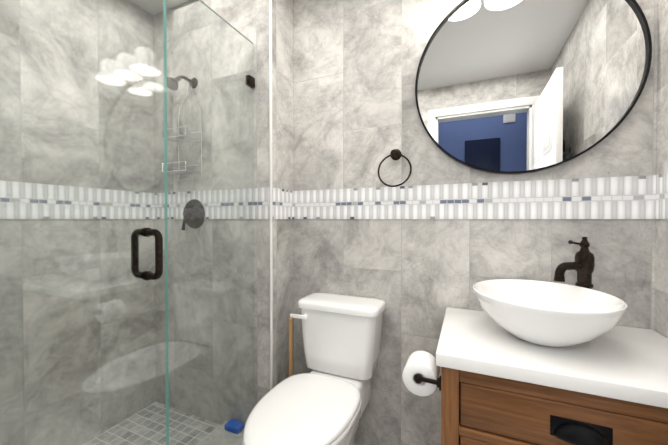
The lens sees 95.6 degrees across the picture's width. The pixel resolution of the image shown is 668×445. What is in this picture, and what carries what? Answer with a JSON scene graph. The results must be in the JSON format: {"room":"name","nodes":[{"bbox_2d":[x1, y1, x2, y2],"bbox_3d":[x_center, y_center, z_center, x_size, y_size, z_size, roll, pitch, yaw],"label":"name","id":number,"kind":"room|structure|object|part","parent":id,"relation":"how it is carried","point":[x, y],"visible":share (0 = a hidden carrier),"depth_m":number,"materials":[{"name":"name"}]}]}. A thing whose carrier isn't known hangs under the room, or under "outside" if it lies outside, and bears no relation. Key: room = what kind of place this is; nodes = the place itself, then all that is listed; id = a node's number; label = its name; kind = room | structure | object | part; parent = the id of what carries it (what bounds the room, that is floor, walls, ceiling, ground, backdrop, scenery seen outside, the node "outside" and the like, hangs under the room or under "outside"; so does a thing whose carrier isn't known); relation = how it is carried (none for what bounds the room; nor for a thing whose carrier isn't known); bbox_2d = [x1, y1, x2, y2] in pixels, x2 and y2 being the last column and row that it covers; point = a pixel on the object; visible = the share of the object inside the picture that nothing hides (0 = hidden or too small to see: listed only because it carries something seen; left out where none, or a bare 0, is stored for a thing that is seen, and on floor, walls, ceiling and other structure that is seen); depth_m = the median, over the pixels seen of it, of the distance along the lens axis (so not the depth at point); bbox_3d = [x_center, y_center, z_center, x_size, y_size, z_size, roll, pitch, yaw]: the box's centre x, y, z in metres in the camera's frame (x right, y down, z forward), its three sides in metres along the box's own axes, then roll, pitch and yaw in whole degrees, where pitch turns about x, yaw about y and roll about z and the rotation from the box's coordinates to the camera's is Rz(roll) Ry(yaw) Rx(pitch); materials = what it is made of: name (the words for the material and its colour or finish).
{"room":"bathroom","nodes":[
{"label":"bathroom","id":0,"kind":"room"},
{"bbox_2d":[0,0,155,444],"bbox_3d":[-1.398,-0.055,1.368,0.120,2.420,1.834,0,1,24],"label":"wall","id":1,"kind":"structure","parent":0,"point":[41,142],"depth_m":1.49,"materials":[{"name":"tile"}]},
{"bbox_2d":[0,181,151,218],"bbox_3d":[-1.379,-0.094,1.256,0.004,0.160,1.346,0,1,24],"label":"trim","id":2,"kind":"structure","parent":1,"relation":"attached to","point":[119,201],"depth_m":1.47,"materials":[{"name":"tile"}]},
{"bbox_2d":[130,0,190,14],"bbox_3d":[-0.245,-1.300,0.847,2.640,0.080,1.834,0,1,24],"label":"ceiling","id":3,"kind":"structure","parent":0,"point":[157,6],"depth_m":1.76,"materials":[{"name":"grey paint"}]},
{"bbox_2d":[199,421,243,444],"bbox_3d":[-0.780,1.155,0.924,0.240,0.130,1.496,0,1,24],"label":"curb","id":4,"kind":"object","parent":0,"point":[226,441],"depth_m":1.52,"materials":[{"name":"tile"}]},
{"bbox_2d":[165,0,254,444],"bbox_3d":[-0.515,0.083,1.340,0.009,1.995,0.494,0,1,24],"label":"glass wall","id":5,"kind":"structure","parent":4,"relation":"on","point":[167,210],"depth_m":1.28,"materials":[{"name":"teal"}]},
{"bbox_2d":[246,75,254,87],"bbox_3d":[-0.651,0.037,1.030,0.028,1.542,1.175,0,1,24],"label":"clips","id":6,"kind":"object","parent":5,"relation":"attached to","point":[250,80],"visible":0.71,"depth_m":1.52,"materials":[{"name":"brown metal"}]},
{"bbox_2d":[225,419,244,433],"bbox_3d":[-0.520,1.067,1.587,0.090,0.030,0.056,0,1,24],"label":"sponge","id":7,"kind":"object","parent":4,"relation":"on","point":[236,426],"depth_m":1.57,"materials":[{"name":"blue"}]},
{"bbox_2d":[153,0,657,444],"bbox_3d":[0.057,-0.057,1.545,2.640,2.420,0.338,0,1,24],"label":"wall","id":8,"kind":"structure","parent":0,"point":[345,114],"depth_m":1.56,"materials":[{"name":"tile"}]},
{"bbox_2d":[162,75,201,179],"bbox_3d":[-0.852,-0.535,1.661,0.184,0.577,0.172,0,1,24],"label":"shower caddy","id":9,"kind":"object","parent":8,"relation":"attached to","point":[171,86],"depth_m":1.69,"materials":[{"name":"silver metal"}]},
{"bbox_3d":[-0.834,-0.764,1.650,0.072,0.119,0.172,0,1,24],"label":"arm","id":10,"kind":"part","parent":9,"relation":"part of"},
{"bbox_2d":[181,199,204,229],"bbox_3d":[-0.813,-0.045,1.705,0.170,0.177,0.070,0,1,24],"label":"shower valve","id":11,"kind":"object","parent":8,"relation":"attached to","point":[194,224],"depth_m":1.71,"materials":[{"name":"brown metal"}]},
{"bbox_2d":[152,187,275,218],"bbox_3d":[-0.699,-0.099,1.690,0.840,0.160,0.004,0,1,24],"label":"trim","id":12,"kind":"structure","parent":8,"relation":"attached to","point":[260,199],"depth_m":1.64,"materials":[{"name":"tile"}]},
{"bbox_2d":[269,0,272,389],"bbox_3d":[-0.317,-0.057,1.524,0.016,2.420,0.016,0,1,24],"label":"trim","id":13,"kind":"structure","parent":8,"relation":"attached to","point":[270,198],"depth_m":1.52,"materials":[{"name":"white"}]},
{"bbox_2d":[378,149,411,186],"bbox_3d":[0.294,-0.264,1.462,0.164,0.190,0.056,0,1,24],"label":"towel ring","id":14,"kind":"object","parent":8,"relation":"attached to","point":[395,154],"visible":1,"depth_m":1.44,"materials":[{"name":"brown metal"}]},
{"bbox_2d":[288,175,651,218],"bbox_3d":[0.458,-0.096,1.419,1.504,0.160,0.004,0,1,24],"label":"trim","id":15,"kind":"structure","parent":8,"relation":"attached to","point":[635,197],"depth_m":1.32,"materials":[{"name":"tile"}]},
{"bbox_2d":[415,0,651,173],"bbox_3d":[0.765,-0.619,1.265,0.830,0.830,0.027,0,1,24],"label":"round mirror","id":16,"kind":"object","parent":8,"relation":"attached to","point":[514,86],"visible":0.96,"depth_m":1.25,"materials":[{"name":"silver glass"}]},
{"bbox_2d":[654,0,667,337],"bbox_3d":[0.909,-0.044,0.353,0.120,2.420,1.834,0,1,24],"label":"wall","id":17,"kind":"structure","parent":0,"point":[661,284],"depth_m":1.07,"materials":[{"name":"tile"}]},
{"bbox_2d":[652,172,667,218],"bbox_3d":[0.852,-0.084,0.378,0.004,0.160,1.594,0,1,24],"label":"trim","id":18,"kind":"structure","parent":17,"relation":"attached to","point":[660,181],"depth_m":1.07,"materials":[{"name":"tile"}]},
{"bbox_3d":[0.181,1.192,0.687,1.710,0.060,1.834,0,1,24],"label":"floor","id":19,"kind":"structure","parent":0,"visible":0},
{"bbox_2d":[289,317,292,376],"bbox_3d":[-0.224,0.820,1.575,0.132,0.665,0.132,0,1,24],"label":"plunger","id":20,"kind":"object","parent":19,"relation":"on","point":[290,346],"visible":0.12,"depth_m":1.55,"materials":[{"name":"brown wood"}]},
{"bbox_2d":[242,292,385,444],"bbox_3d":[-0.081,0.767,1.254,0.430,0.778,0.753,0,1,24],"label":"toilet","id":21,"kind":"object","parent":19,"relation":"on","point":[325,400],"visible":1,"depth_m":1.34,"materials":[{"name":"white ceramic"}]},
{"bbox_3d":[-0.171,0.454,1.471,0.088,0.025,0.026,0,1,24],"label":"handle","id":22,"kind":"part","parent":21,"relation":"part of","materials":[{"name":"white plastic"}]},
{"bbox_3d":[-0.115,0.716,1.151,0.378,0.050,0.538,0,1,24],"label":"seat","id":23,"kind":"part","parent":21,"relation":"part of","materials":[{"name":"white plastic"}]},
{"bbox_3d":[0.037,0.570,1.495,0.388,0.303,0.194,0,1,24],"label":"tank","id":24,"kind":"part","parent":21,"relation":"part of","materials":[{"name":"white ceramic"}]},
{"bbox_3d":[0.037,0.397,1.493,0.410,0.043,0.212,0,1,24],"label":"lid","id":25,"kind":"part","parent":21,"relation":"part of","materials":[{"name":"white ceramic"}]},
{"bbox_2d":[402,237,667,444],"bbox_3d":[0.685,0.606,1.036,0.823,1.106,0.526,0,1,24],"label":"bathroom vanity","id":26,"kind":"object","parent":19,"relation":"on","point":[525,362],"visible":1,"depth_m":0.88,"materials":[{"name":"brown wood"}]},
{"bbox_2d":[473,279,627,346],"bbox_3d":[0.702,0.314,1.030,0.420,0.156,0.460,0,1,24],"label":"basin","id":27,"kind":"object","parent":26,"relation":"in","point":[518,312],"depth_m":0.98,"materials":[{"name":"white ceramic"}]},
{"bbox_2d":[554,237,594,288],"bbox_3d":[0.884,0.222,1.118,0.140,0.339,0.117,0,1,24],"label":"faucet","id":28,"kind":"object","parent":26,"relation":"on","point":[584,261],"depth_m":1.11,"materials":[{"name":"brown metal"}]},
{"bbox_3d":[0.642,0.655,0.785,0.132,0.266,0.029,0,1,24],"label":"handle","id":29,"kind":"part","parent":26,"relation":"part of","materials":[{"name":"black metal"}]},
{"bbox_3d":[-0.927,0.093,0.404,0.009,1.995,0.201,0,1,24],"label":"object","id":30,"kind":"object","parent":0,"visible":0},
{"bbox_2d":[0,0,167,444],"bbox_3d":[-0.750,0.084,0.806,0.009,1.985,0.664,0,1,24],"label":"door","id":31,"kind":"structure","parent":30,"relation":"attached to","point":[164,192],"depth_m":0.88,"materials":[{"name":"teal"}]},
{"bbox_2d":[131,228,162,280],"bbox_3d":[-0.645,0.108,1.044,0.148,0.181,0.032,0,1,24],"label":"door handle","id":32,"kind":"object","parent":31,"relation":"attached to","point":[158,236],"depth_m":1.03,"materials":[{"name":"brown metal"}]},
{"label":"outside","id":33,"kind":"structure","parent":0,"visible":0},
{"bbox_2d":[82,402,220,444],"bbox_3d":[-1.137,1.168,1.266,0.690,0.095,1.834,0,1,24],"label":"floor","id":34,"kind":"structure","parent":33,"point":[152,428],"depth_m":1.64,"materials":[{"name":"tile"}]}
]}

